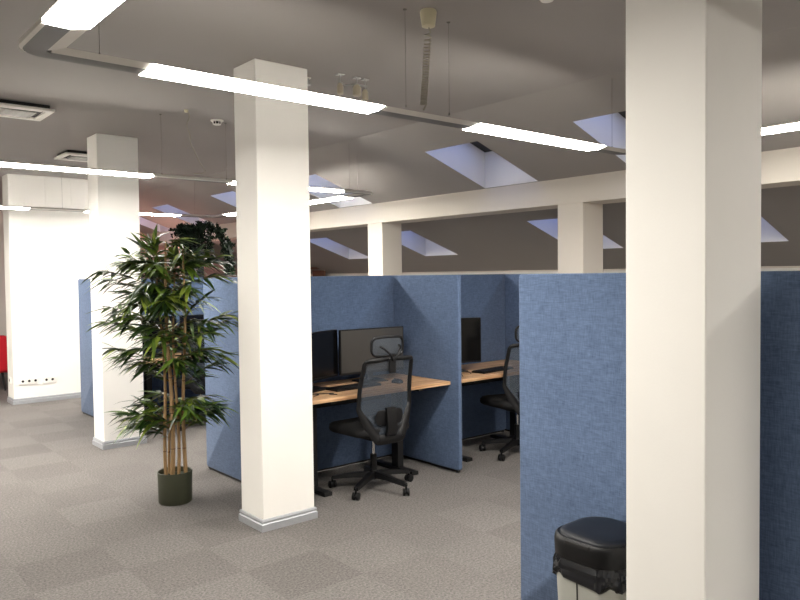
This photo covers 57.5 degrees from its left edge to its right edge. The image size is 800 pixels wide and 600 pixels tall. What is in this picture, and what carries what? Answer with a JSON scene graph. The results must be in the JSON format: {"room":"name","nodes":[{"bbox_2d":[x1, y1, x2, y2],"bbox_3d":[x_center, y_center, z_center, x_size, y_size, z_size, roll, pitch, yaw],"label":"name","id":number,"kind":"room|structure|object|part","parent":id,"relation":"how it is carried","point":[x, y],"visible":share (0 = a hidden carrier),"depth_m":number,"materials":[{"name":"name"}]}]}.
{"room":"open-plan office","nodes":[
{"label":"open-plan office","id":0,"kind":"room"},
{"bbox_2d":[0,209,237,335],"bbox_3d":[-8.534,-0.180,11.999,13.620,2.945,0.150,-2,3,-40],"label":"wall","id":1,"kind":"structure","parent":0,"point":[2,266],"depth_m":13.09,"materials":[{"name":"paint"}]},
{"bbox_2d":[0,372,520,599],"bbox_3d":[-2.151,1.523,4.503,13.820,0.100,19.800,-2,3,-40],"label":"floor","id":2,"kind":"structure","parent":0,"point":[80,520],"depth_m":4.61,"materials":[{"name":"carpet"}]},
{"bbox_2d":[0,335,7,390],"bbox_3d":[-6.198,0.917,10.535,0.920,0.802,0.800,-2,3,-40],"label":"armchair","id":3,"kind":"object","parent":2,"relation":"on","point":[3,339],"visible":0.71,"depth_m":10.45,"materials":[{"name":"red fabric"}]},
{"bbox_3d":[-5.737,1.169,10.551,0.073,0.285,0.039,-1,2,-6],"label":"leg","id":4,"kind":"part","parent":3,"relation":"part of","materials":[{"name":"metal"}]},
{"bbox_3d":[-5.999,0.786,10.294,0.840,0.530,0.180,-2,3,-40],"label":"backrest","id":5,"kind":"part","parent":3,"relation":"part of","materials":[{"name":"red fabric"}]},
{"bbox_2d":[2,174,89,398],"bbox_3d":[-4.575,-0.152,9.805,1.255,2.945,0.310,-2,3,-40],"label":"wall pier","id":6,"kind":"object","parent":2,"relation":"on","point":[46,253],"visible":0.5,"depth_m":9.53,"materials":[{"name":"paint"}]},
{"bbox_2d":[19,377,38,384],"bbox_3d":[-4.800,1.046,9.431,0.227,0.083,0.015,-2,3,-40],"label":"power socket","id":7,"kind":"object","parent":6,"relation":"attached to","point":[33,380],"visible":1,"depth_m":9.42,"materials":[{"name":"white plastic"}]},
{"bbox_2d":[7,392,80,404],"bbox_3d":[-4.558,1.282,9.853,1.285,0.075,0.340,-2,3,-40],"label":"baseboard","id":8,"kind":"object","parent":6,"relation":"attached to","point":[10,400],"visible":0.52,"depth_m":9.55,"materials":[{"name":"metal"}]},
{"bbox_2d":[8,174,88,208],"bbox_3d":[-4.490,-1.393,9.641,1.240,0.435,0.007,-2,3,-40],"label":"wall panel","id":9,"kind":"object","parent":6,"relation":"attached to","point":[22,190],"depth_m":9.54,"materials":[{"name":"paint"}]},
{"bbox_2d":[43,376,55,382],"bbox_3d":[-4.611,1.044,9.590,0.160,0.084,0.015,-2,3,-40],"label":"power socket","id":10,"kind":"object","parent":6,"relation":"attached to","point":[48,379],"visible":1,"depth_m":9.59,"materials":[{"name":"white plastic"}]},
{"bbox_2d":[78,279,93,417],"bbox_3d":[-3.243,0.566,8.021,0.040,1.600,1.700,-2,3,-40],"label":"partition panel","id":11,"kind":"object","parent":2,"relation":"on","point":[86,360],"visible":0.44,"depth_m":8.47,"materials":[{"name":"blue fabric"}]},
{"bbox_2d":[87,133,146,449],"bbox_3d":[-2.733,-0.079,7.016,0.415,2.945,0.310,-2,3,-40],"label":"column","id":12,"kind":"structure","parent":2,"relation":"on","point":[113,201],"depth_m":6.88,"materials":[{"name":"paint"}]},
{"bbox_3d":[-2.716,1.356,7.065,0.415,0.075,0.310,-2,3,-40],"label":"baseboard","id":13,"kind":"part","parent":12,"relation":"part of","materials":[{"name":"metal"}]},
{"bbox_2d":[115,410,132,420],"bbox_3d":[-2.626,1.096,6.941,0.160,0.084,0.015,-2,3,-40],"label":"power socket","id":14,"kind":"object","parent":12,"relation":"attached to","point":[123,416],"visible":0.38,"depth_m":6.93,"materials":[{"name":"white plastic"}]},
{"bbox_2d":[80,225,238,505],"bbox_3d":[-1.640,0.450,5.198,1.054,1.987,0.972,-2,3,-40],"label":"potted plant","id":15,"kind":"object","parent":2,"relation":"on","point":[174,482],"visible":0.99,"depth_m":5.14,"materials":[{"name":"plant"}]},
{"bbox_2d":[157,466,192,505],"bbox_3d":[-1.609,1.330,5.218,0.244,0.225,0.244,-2,3,-40],"label":"pot","id":16,"kind":"object","parent":15,"relation":"attached to","point":[175,484],"depth_m":5.12,"materials":[{"name":"green ceramic"}]},
{"bbox_2d":[144,353,180,421],"bbox_3d":[-2.404,0.982,8.163,1.390,0.740,0.700,-2,3,-40],"label":"desk","id":17,"kind":"object","parent":2,"relation":"on","point":[147,383],"visible":0.02,"depth_m":7.87,"materials":[{"name":"brown wood"}]},
{"bbox_2d":[142,316,176,356],"bbox_3d":[-2.757,0.402,8.067,0.190,0.435,0.580,1,3,43],"label":"monitor","id":18,"kind":"object","parent":17,"relation":"on","point":[170,317],"visible":0.11,"depth_m":8.09,"materials":[{"name":"black plastic"}]},
{"bbox_2d":[179,314,203,342],"bbox_3d":[-2.277,0.382,8.471,0.580,0.435,0.190,-2,2,-34],"label":"monitor","id":19,"kind":"object","parent":17,"relation":"on","point":[200,316],"visible":0.05,"depth_m":8.32,"materials":[{"name":"black plastic"}]},
{"bbox_2d":[141,278,205,415],"bbox_3d":[-2.654,0.545,8.439,1.398,1.600,0.040,-2,3,-40],"label":"partition panel","id":20,"kind":"object","parent":2,"relation":"on","point":[157,384],"visible":0.02,"depth_m":8.46,"materials":[{"name":"blue fabric"}]},
{"bbox_2d":[172,319,205,430],"bbox_3d":[-2.141,0.777,7.876,0.656,1.162,0.665,-2,2,-34],"label":"office chair","id":21,"kind":"object","parent":2,"relation":"on","point":[192,386],"visible":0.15,"depth_m":7.66,"materials":[{"name":"black plastic"}]},
{"bbox_3d":[-2.187,0.894,7.925,0.500,0.096,0.480,-2,2,-34],"label":"seat","id":22,"kind":"part","parent":21,"relation":"part of","materials":[{"name":"black fabric"}]},
{"bbox_3d":[-2.061,0.672,7.729,0.519,0.641,0.102,-2,2,-34],"label":"frame","id":23,"kind":"part","parent":21,"relation":"part of","materials":[{"name":"black plastic"}]},
{"bbox_2d":[182,253,203,277],"bbox_3d":[-2.499,0.384,8.853,0.260,1.890,0.260,-2,3,-40],"label":"plant stand","id":24,"kind":"object","parent":2,"relation":"on","point":[201,271],"visible":0.02,"depth_m":8.78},
{"bbox_2d":[168,220,235,275],"bbox_3d":[-2.404,-0.627,8.782,0.799,0.681,0.489,0,2,14],"label":"ivy","id":25,"kind":"object","parent":24,"relation":"on","point":[196,232],"visible":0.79,"depth_m":8.74,"materials":[{"name":"green plant"}]},
{"bbox_2d":[203,277,240,481],"bbox_3d":[-1.183,0.625,5.579,0.040,1.600,1.330,-2,3,-40],"label":"partition panel","id":26,"kind":"object","parent":2,"relation":"on","point":[223,443],"visible":0.36,"depth_m":5.79,"materials":[{"name":"blue fabric"}]},
{"bbox_3d":[-1.174,1.405,5.606,0.024,0.021,1.290,-2,3,-40],"label":"rail","id":27,"kind":"part","parent":26,"relation":"part of","materials":[{"name":"black metal"}]},
{"bbox_2d":[234,59,317,532],"bbox_3d":[-0.820,-0.024,4.764,0.415,2.945,0.310,-2,3,-40],"label":"column","id":28,"kind":"structure","parent":2,"relation":"on","point":[272,149],"depth_m":4.65,"materials":[{"name":"paint"}]},
{"bbox_3d":[-0.803,1.410,4.813,0.415,0.075,0.310,-2,3,-40],"label":"baseboard","id":29,"kind":"part","parent":28,"relation":"part of","materials":[{"name":"paint"}]},
{"bbox_2d":[310,267,325,275],"bbox_3d":[-1.873,0.265,13.802,0.880,1.780,0.400,-2,3,-40],"label":"wooden shelf unit","id":30,"kind":"object","parent":2,"relation":"on","point":[322,272],"visible":0.06,"depth_m":13.96,"materials":[{"name":"brown wood"}]},
{"bbox_3d":[-1.551,0.252,14.072,0.040,1.780,0.400,-2,3,-40],"label":"panel","id":31,"kind":"part","parent":30,"relation":"part of","materials":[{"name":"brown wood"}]},
{"bbox_2d":[311,275,393,471],"bbox_3d":[-0.594,0.604,5.997,1.398,1.600,0.040,-2,3,-40],"label":"partition panel","id":32,"kind":"object","parent":2,"relation":"on","point":[337,302],"visible":0.39,"depth_m":6.09,"materials":[{"name":"blue fabric"}]},
{"bbox_3d":[-0.585,1.384,6.024,1.358,0.021,0.024,-2,3,-40],"label":"rail","id":33,"kind":"part","parent":32,"relation":"part of","materials":[{"name":"grey metal"}]},
{"bbox_2d":[328,335,413,500],"bbox_3d":[-0.184,0.836,5.474,0.656,1.162,0.665,-2,3,-40],"label":"office chair","id":34,"kind":"object","parent":2,"relation":"on","point":[383,407],"visible":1,"depth_m":5.31,"materials":[{"name":"black fabric"}]},
{"bbox_3d":[-0.365,1.317,5.503,0.295,0.067,0.052,-1,2,4],"label":"leg","id":35,"kind":"part","parent":34,"relation":"part of","materials":[{"name":"black plastic"}]},
{"bbox_3d":[-0.260,1.322,5.336,0.052,0.067,0.295,0,2,22],"label":"leg","id":36,"kind":"part","parent":34,"relation":"part of","materials":[{"name":"black plastic"}]},
{"bbox_3d":[-0.234,0.953,5.517,0.500,0.096,0.480,-2,3,-40],"label":"seat","id":37,"kind":"part","parent":34,"relation":"part of","materials":[{"name":"black fabric"}]},
{"bbox_3d":[-0.090,0.730,5.335,0.519,0.641,0.102,-2,3,-40],"label":"frame","id":38,"kind":"part","parent":34,"relation":"part of","materials":[{"name":"black plastic"}]},
{"bbox_3d":[-0.089,0.336,5.316,0.310,0.155,0.030,-2,3,-40],"label":"head rest frame","id":39,"kind":"part","parent":34,"relation":"part of","materials":[{"name":"black plastic"}]},
{"bbox_3d":[-0.055,0.384,5.277,0.196,0.119,0.069,-2,3,-40],"label":"head rest arm","id":40,"kind":"part","parent":34,"relation":"part of","materials":[{"name":"black plastic"}]},
{"bbox_3d":[-0.070,1.318,5.384,0.295,0.067,0.052,1,3,40],"label":"leg","id":41,"kind":"part","parent":34,"relation":"part of","materials":[{"name":"black plastic"}]},
{"bbox_3d":[-0.056,1.311,5.580,0.295,0.067,0.052,-2,2,-32],"label":"leg","id":42,"kind":"part","parent":34,"relation":"part of","materials":[{"name":"black plastic"}]},
{"bbox_2d":[312,376,449,496],"bbox_3d":[-0.344,1.041,5.721,1.390,0.740,0.700,-2,3,-40],"label":"desk","id":43,"kind":"object","parent":2,"relation":"on","point":[417,383],"visible":0.38,"depth_m":5.72,"materials":[{"name":"brown wood"}]},
{"bbox_2d":[311,329,337,392],"bbox_3d":[-0.673,0.462,5.505,0.190,0.440,0.600,0,2,28],"label":"monitor","id":44,"kind":"object","parent":43,"relation":"on","point":[324,343],"visible":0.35,"depth_m":5.57,"materials":[{"name":"black plastic"}]},
{"bbox_2d":[312,393,336,395],"bbox_3d":[-0.554,0.682,5.279,0.184,0.010,0.095,-2,2,-24],"label":"cable","id":45,"kind":"object","parent":43,"relation":"on","point":[315,394],"visible":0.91,"depth_m":5.28,"materials":[{"name":"black plastic"}]},
{"bbox_2d":[317,398,356,407],"bbox_3d":[-0.476,0.762,5.865,0.800,0.130,0.140,-2,3,-40],"label":"cable tray","id":46,"kind":"object","parent":43,"relation":"on","point":[350,400],"depth_m":5.77,"materials":[{"name":"black metal"}]},
{"bbox_2d":[326,383,358,391],"bbox_3d":[-0.354,0.665,5.606,0.440,0.019,0.140,-2,3,-43],"label":"keyboard","id":47,"kind":"object","parent":43,"relation":"on","point":[349,386],"visible":0.59,"depth_m":5.50,"materials":[{"name":"black plastic"}]},
{"bbox_2d":[338,326,403,381],"bbox_3d":[-0.247,0.444,5.946,0.620,0.435,0.190,-2,2,-37],"label":"monitor","id":48,"kind":"object","parent":43,"relation":"on","point":[354,344],"visible":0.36,"depth_m":5.81,"materials":[{"name":"black plastic"}]},
{"bbox_2d":[368,223,401,275],"bbox_3d":[-0.181,0.161,9.201,0.315,2.260,0.290,-2,3,-40],"label":"column","id":49,"kind":"structure","parent":2,"relation":"on","point":[384,239],"depth_m":9.06,"materials":[{"name":"paint"}]},
{"bbox_2d":[391,275,461,472],"bbox_3d":[-0.015,0.583,6.426,0.040,1.600,1.540,-2,3,-40],"label":"partition panel","id":50,"kind":"object","parent":2,"relation":"on","point":[427,307],"visible":0.51,"depth_m":6.05,"materials":[{"name":"blue fabric"}]},
{"bbox_3d":[-0.006,1.363,6.453,0.024,0.021,1.500,-2,3,-40],"label":"rail","id":51,"kind":"part","parent":50,"relation":"part of","materials":[{"name":"black metal"}]},
{"bbox_2d":[460,274,505,439],"bbox_3d":[0.514,0.560,6.931,1.418,1.600,0.040,-2,3,-40],"label":"partition panel","id":52,"kind":"object","parent":2,"relation":"on","point":[482,295],"visible":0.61,"depth_m":7.18,"materials":[{"name":"blue fabric"}]},
{"bbox_3d":[0.523,1.340,6.957,1.378,0.021,0.024,-2,3,-40],"label":"rail","id":53,"kind":"part","parent":52,"relation":"part of","materials":[{"name":"black metal"}]},
{"bbox_2d":[461,360,519,461],"bbox_3d":[0.772,0.996,6.662,1.390,0.740,0.700,-2,3,-40],"label":"desk","id":54,"kind":"object","parent":2,"relation":"on","point":[473,378],"visible":0.2,"depth_m":6.75,"materials":[{"name":"brown wood"}]},
{"bbox_2d":[461,317,480,370],"bbox_3d":[0.455,0.398,6.482,0.550,0.475,0.190,-1,2,-22],"label":"monitor","id":55,"kind":"object","parent":54,"relation":"on","point":[470,327],"visible":0.22,"depth_m":6.50,"materials":[{"name":"black plastic"}]},
{"bbox_2d":[462,377,502,385],"bbox_3d":[0.640,0.718,6.805,0.800,0.130,0.140,-2,3,-40],"label":"cable tray","id":56,"kind":"object","parent":54,"relation":"on","point":[500,378],"depth_m":6.84,"materials":[{"name":"black metal"}]},
{"bbox_2d":[472,366,503,373],"bbox_3d":[0.829,0.621,6.498,0.140,0.019,0.440,1,3,44],"label":"keyboard","id":57,"kind":"object","parent":54,"relation":"on","point":[498,368],"visible":0.83,"depth_m":6.42,"materials":[{"name":"black plastic"}]},
{"bbox_2d":[479,325,519,460],"bbox_3d":[1.062,0.787,6.494,0.656,1.162,0.665,-2,2,-28],"label":"office chair","id":58,"kind":"object","parent":2,"relation":"on","point":[509,401],"visible":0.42,"depth_m":6.28,"materials":[{"name":"black plastic"}]},
{"bbox_3d":[0.889,1.267,6.564,0.295,0.067,0.052,0,2,16],"label":"leg","id":59,"kind":"part","parent":58,"relation":"part of","materials":[{"name":"black plastic"}]},
{"bbox_3d":[1.022,0.903,6.548,0.500,0.096,0.480,-2,2,-28],"label":"seat","id":60,"kind":"part","parent":58,"relation":"part of","materials":[{"name":"black fabric"}]},
{"bbox_3d":[0.955,1.272,6.378,0.052,0.067,0.295,1,2,34],"label":"leg","id":61,"kind":"part","parent":58,"relation":"part of","materials":[{"name":"black plastic"}]},
{"bbox_3d":[1.125,0.682,6.338,0.519,0.641,0.102,-2,2,-27],"label":"frame","id":62,"kind":"part","parent":58,"relation":"part of","materials":[{"name":"black plastic"}]},
{"bbox_3d":[1.124,0.288,6.318,0.310,0.155,0.030,-2,2,-28],"label":"head rest frame","id":63,"kind":"part","parent":58,"relation":"part of","materials":[{"name":"black plastic"}]},
{"bbox_2d":[504,274,520,430],"bbox_3d":[1.101,0.538,7.367,0.040,1.600,1.540,-2,3,-40],"label":"partition panel","id":64,"kind":"object","parent":2,"relation":"on","point":[511,280],"visible":0.07,"depth_m":7.30,"materials":[{"name":"blue fabric"}]},
{"bbox_2d":[558,202,602,272],"bbox_3d":[1.721,0.215,6.946,0.315,2.260,0.290,-2,3,-40],"label":"column","id":65,"kind":"structure","parent":2,"relation":"on","point":[580,225],"depth_m":6.81,"materials":[{"name":"paint"}]},
{"bbox_2d":[552,516,625,599],"bbox_3d":[0.808,1.199,2.916,0.340,0.587,0.323,-2,3,-40],"label":"waste bin","id":66,"kind":"object","parent":2,"relation":"on","point":[589,558],"visible":0.72,"depth_m":2.80,"materials":[{"name":"grey plastic"}]},
{"bbox_3d":[0.806,0.918,2.907,0.302,0.025,0.288,-2,3,-40],"label":"swing lid","id":67,"kind":"part","parent":66,"relation":"part of","materials":[{"name":"plastic"}]},
{"bbox_2d":[519,271,799,599],"bbox_3d":[1.104,0.691,2.868,0.040,1.600,1.615,-2,3,-40],"label":"partition panel","id":68,"kind":"object","parent":2,"relation":"on","point":[572,326],"visible":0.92,"depth_m":3.14,"materials":[{"name":"blue fabric"}]},
{"bbox_2d":[626,0,761,599],"bbox_3d":[1.009,0.031,2.504,0.415,2.945,0.315,-2,3,-40],"label":"column","id":69,"kind":"structure","parent":2,"relation":"on","point":[694,67],"depth_m":2.38,"materials":[{"name":"paint"}]},
{"bbox_2d":[0,0,799,204],"bbox_3d":[-3.642,-1.471,3.173,10.010,0.120,19.800,-2,3,-40],"label":"ceiling","id":70,"kind":"structure","parent":0,"point":[500,50],"depth_m":4.55,"materials":[{"name":"paint"}]},
{"bbox_2d":[0,99,54,120],"bbox_3d":[-3.063,-1.472,5.598,0.660,0.057,0.440,-2,3,-40],"label":"air conditioner","id":71,"kind":"object","parent":70,"relation":"attached to","point":[8,108],"visible":1,"depth_m":5.61,"materials":[{"name":"white plastic"}]},
{"bbox_2d":[0,107,36,117],"bbox_3d":[-3.062,-1.454,5.599,0.450,0.023,0.230,-2,3,-40],"label":"grille","id":72,"kind":"object","parent":71,"relation":"attached to","point":[3,111],"depth_m":5.64,"materials":[{"name":"white metal"}]},
{"bbox_2d":[0,205,88,212],"label":"pendant light ring","id":73,"kind":"object","parent":70,"relation":"hanging from","point":[1,206],"depth_m":8.67,"materials":[{"name":"paint"}]},
{"bbox_2d":[0,207,28,209],"bbox_3d":[-4.845,-1.061,8.214,1.200,0.024,0.148,-2,3,-40],"label":"diffuser","id":74,"kind":"object","parent":73,"relation":"attached to","point":[18,208],"depth_m":8.48,"materials":[{"name":"white plastic"}]},
{"bbox_2d":[54,150,86,161],"bbox_3d":[-3.348,-1.547,7.921,0.660,0.057,0.440,-2,3,-40],"label":"air conditioner","id":75,"kind":"object","parent":70,"relation":"attached to","point":[69,155],"visible":0.52,"depth_m":7.72,"materials":[{"name":"white plastic"}]},
{"bbox_3d":[-3.348,-1.558,7.920,0.600,0.035,0.380,-2,3,-40],"label":"casing","id":76,"kind":"part","parent":75,"relation":"part of","materials":[{"name":"white plastic"}]},
{"bbox_2d":[67,156,86,160],"bbox_3d":[-3.348,-1.530,7.921,0.450,0.023,0.230,-2,3,-40],"label":"grille","id":77,"kind":"object","parent":75,"relation":"attached to","point":[81,158],"depth_m":7.81,"materials":[{"name":"white metal"}]},
{"bbox_2d":[0,109,235,184],"label":"pendant light ring","id":78,"kind":"object","parent":70,"relation":"hanging from","point":[13,164],"depth_m":5.79,"materials":[{"name":"paint"}]},
{"bbox_2d":[0,162,152,177],"bbox_3d":[-2.519,-1.000,5.624,1.195,0.024,0.148,-2,3,-40],"label":"diffuser","id":79,"kind":"object","parent":78,"relation":"attached to","point":[2,164],"depth_m":5.58,"materials":[{"name":"white plastic"}]},
{"bbox_2d":[210,119,223,125],"bbox_3d":[-1.567,-1.518,6.244,0.110,0.042,0.110,-2,3,-40],"label":"smoke detector","id":80,"kind":"object","parent":70,"relation":"attached to","point":[217,122],"visible":1,"depth_m":6.22,"materials":[{"name":"white plastic"}]},
{"bbox_2d":[335,73,368,100],"bbox_3d":[-0.320,-1.437,4.930,0.260,0.145,0.060,-2,3,-40],"label":"cluster","id":81,"kind":"object","parent":70,"relation":"attached to","point":[356,88],"visible":1,"depth_m":4.93,"materials":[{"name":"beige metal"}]},
{"bbox_3d":[-0.324,-1.457,4.934,0.233,0.026,0.034,-2,2,-38],"label":"linking arm","id":82,"kind":"part","parent":81,"relation":"part of","materials":[{"name":"silver metal"}]},
{"bbox_2d":[19,0,799,154],"bbox_3d":[1.240,-1.187,2.536,3.913,0.519,3.627,-2,3,-40],"label":"pendant light ring","id":83,"kind":"object","parent":70,"relation":"hanging from","point":[65,21],"visible":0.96,"depth_m":3.09,"materials":[{"name":"paint"}]},
{"bbox_2d":[42,0,123,28],"bbox_3d":[-0.686,-0.895,1.912,0.148,0.024,1.280,-2,3,-40],"label":"diffuser","id":84,"kind":"object","parent":83,"relation":"attached to","point":[67,14],"depth_m":2.28,"materials":[{"name":"white plastic"}]},
{"bbox_2d":[139,64,383,113],"bbox_3d":[-0.569,-0.944,3.292,1.170,0.024,0.148,-2,3,-40],"label":"diffuser","id":85,"kind":"object","parent":83,"relation":"attached to","point":[150,70],"depth_m":3.21,"materials":[{"name":"white plastic"}]},
{"bbox_3d":[0.133,-1.201,3.796,0.041,0.394,0.161,-1,2,-10],"label":"coiled cord","id":86,"kind":"part","parent":83,"relation":"part of","materials":[{"name":"plastic"}]},
{"bbox_2d":[463,123,604,150],"bbox_3d":[0.861,-1.001,4.497,1.190,0.024,0.148,-2,3,-40],"label":"diffuser","id":87,"kind":"object","parent":83,"relation":"attached to","point":[479,127],"depth_m":4.42,"materials":[{"name":"white plastic"}]},
{"bbox_2d":[761,123,799,134],"bbox_3d":[2.218,-1.010,4.307,0.148,0.024,1.200,-2,3,-40],"label":"diffuser","id":88,"kind":"object","parent":83,"relation":"attached to","point":[778,128],"depth_m":4.27,"materials":[{"name":"white plastic"}]},
{"bbox_2d":[540,0,552,2],"bbox_3d":[0.704,-1.451,3.490,0.110,0.042,0.110,-2,3,-40],"label":"smoke detector","id":89,"kind":"object","parent":70,"relation":"attached to","point":[542,1],"visible":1,"depth_m":3.49,"materials":[{"name":"white plastic"}]},
{"bbox_2d":[139,26,799,273],"bbox_3d":[1.648,-0.959,7.648,3.810,1.330,19.800,-2,3,-40],"label":"ceiling","id":90,"kind":"structure","parent":0,"point":[394,164],"depth_m":7.43,"materials":[{"name":"paint"}]},
{"bbox_2d":[139,217,169,231],"bbox_3d":[-4.775,-1.669,13.630,0.840,0.733,0.650,-2,3,-40],"label":"window","id":91,"kind":"structure","parent":90,"relation":"attached to","point":[144,222],"depth_m":14.02,"materials":[{"name":"glass"}]},
{"bbox_2d":[152,204,213,224],"bbox_3d":[-3.647,-1.636,12.292,0.840,0.733,0.650,-2,3,-40],"label":"window","id":92,"kind":"structure","parent":90,"relation":"attached to","point":[167,208],"depth_m":12.56,"materials":[{"name":"paint"}]},
{"bbox_2d":[139,212,235,217],"label":"pendant light ring","id":93,"kind":"object","parent":90,"relation":"hanging from","point":[140,213],"depth_m":9.76,"materials":[{"name":"paint"}]},
{"bbox_2d":[84,211,179,216],"bbox_3d":[-3.430,-1.117,9.405,1.200,0.024,0.148,-2,3,-40],"label":"diffuser","id":94,"kind":"object","parent":93,"relation":"attached to","point":[140,213],"depth_m":9.58,"materials":[{"name":"white plastic"}]},
{"bbox_3d":[-1.687,-1.294,6.051,0.115,0.449,0.373,-1,2,-7],"label":"cord","id":95,"kind":"part","parent":93,"relation":"part of","materials":[{"name":"grey metal"}]},
{"bbox_2d":[211,191,235,206],"bbox_3d":[-2.212,-1.595,10.592,0.840,0.733,0.700,-2,3,-40],"label":"window","id":96,"kind":"structure","parent":90,"relation":"attached to","point":[228,197],"depth_m":10.78,"materials":[{"name":"glass"}]},
{"bbox_2d":[310,238,367,258],"bbox_3d":[-1.010,-1.052,11.861,0.900,0.754,0.630,-2,3,-40],"label":"window","id":97,"kind":"structure","parent":90,"relation":"attached to","point":[326,243],"depth_m":12.20,"materials":[{"name":"paint"}]},
{"bbox_2d":[309,174,371,207],"bbox_3d":[-0.890,-1.558,9.025,0.840,0.733,0.700,-2,3,-40],"label":"window","id":98,"kind":"structure","parent":90,"relation":"attached to","point":[315,180],"depth_m":9.39,"materials":[{"name":"glass"}]},
{"bbox_2d":[309,182,372,204],"label":"pendant light ring","id":99,"kind":"object","parent":90,"relation":"hanging from","point":[353,194],"depth_m":7.38,"materials":[{"name":"paint"}]},
{"bbox_2d":[230,181,343,192],"bbox_3d":[-1.057,-1.059,6.856,1.200,0.024,0.148,-2,3,-40],"label":"diffuser","id":100,"kind":"object","parent":99,"relation":"attached to","point":[311,188],"depth_m":7.04,"materials":[{"name":"white plastic"}]},
{"bbox_2d":[309,196,350,204],"bbox_3d":[-0.945,-1.105,8.179,0.148,0.024,1.200,-2,3,-40],"label":"diffuser","id":101,"kind":"object","parent":99,"relation":"attached to","point":[335,198],"depth_m":7.96,"materials":[{"name":"white plastic"}]},
{"bbox_2d":[401,231,457,255],"bbox_3d":[0.257,-1.016,10.360,0.900,0.754,0.700,-2,3,-40],"label":"window","id":102,"kind":"structure","parent":90,"relation":"attached to","point":[410,239],"depth_m":10.77,"materials":[{"name":"paint"}]},
{"bbox_2d":[146,147,799,245],"bbox_3d":[1.307,-1.055,7.358,0.320,0.280,19.600,-2,3,-40],"label":"beam","id":103,"kind":"structure","parent":90,"relation":"attached to","point":[781,167],"depth_m":7.43,"materials":[{"name":"paint"}]},
{"bbox_2d":[426,141,536,187],"bbox_3d":[0.786,-1.510,7.038,0.840,0.733,0.700,-2,3,-40],"label":"window","id":104,"kind":"structure","parent":90,"relation":"attached to","point":[475,161],"depth_m":7.41,"materials":[{"name":"paint"}]},
{"bbox_3d":[0.784,-1.695,7.032,0.840,0.363,0.700,-2,3,-40],"label":"frame","id":105,"kind":"part","parent":104,"relation":"part of","materials":[{"name":"black metal"}]},
{"bbox_2d":[527,218,622,248],"bbox_3d":[1.995,-0.966,8.300,0.900,0.754,0.670,-2,3,-40],"label":"window","id":106,"kind":"structure","parent":90,"relation":"attached to","point":[550,226],"depth_m":8.51,"materials":[{"name":"glass"}]},
{"bbox_2d":[574,111,625,162],"bbox_3d":[1.898,-1.478,5.720,0.840,0.733,0.690,-2,3,-40],"label":"window","id":107,"kind":"structure","parent":90,"relation":"attached to","point":[610,129],"depth_m":6.03,"materials":[{"name":"glass"}]},
{"bbox_3d":[1.896,-1.663,5.714,0.840,0.363,0.690,-2,3,-40],"label":"frame","id":108,"kind":"part","parent":107,"relation":"part of","materials":[{"name":"black metal"}]},
{"bbox_2d":[761,217,787,241],"bbox_3d":[3.152,-0.933,6.928,0.900,0.754,0.680,-2,3,-40],"label":"window","id":109,"kind":"structure","parent":90,"relation":"attached to","point":[769,233],"depth_m":7.11,"materials":[{"name":"glass"}]},
{"bbox_2d":[311,266,799,274],"bbox_3d":[3.102,0.428,8.908,0.150,1.670,19.800,-2,3,-40],"label":"wall","id":110,"kind":"structure","parent":0,"point":[761,266],"depth_m":10.51,"materials":[{"name":"paint"}]},
{"bbox_2d":[311,268,799,275],"bbox_3d":[3.028,-0.348,8.827,0.020,0.028,19.600,-2,3,-40],"label":"trim","id":111,"kind":"structure","parent":110,"relation":"attached to","point":[762,269],"depth_m":10.51,"materials":[{"name":"paint"}]}
]}

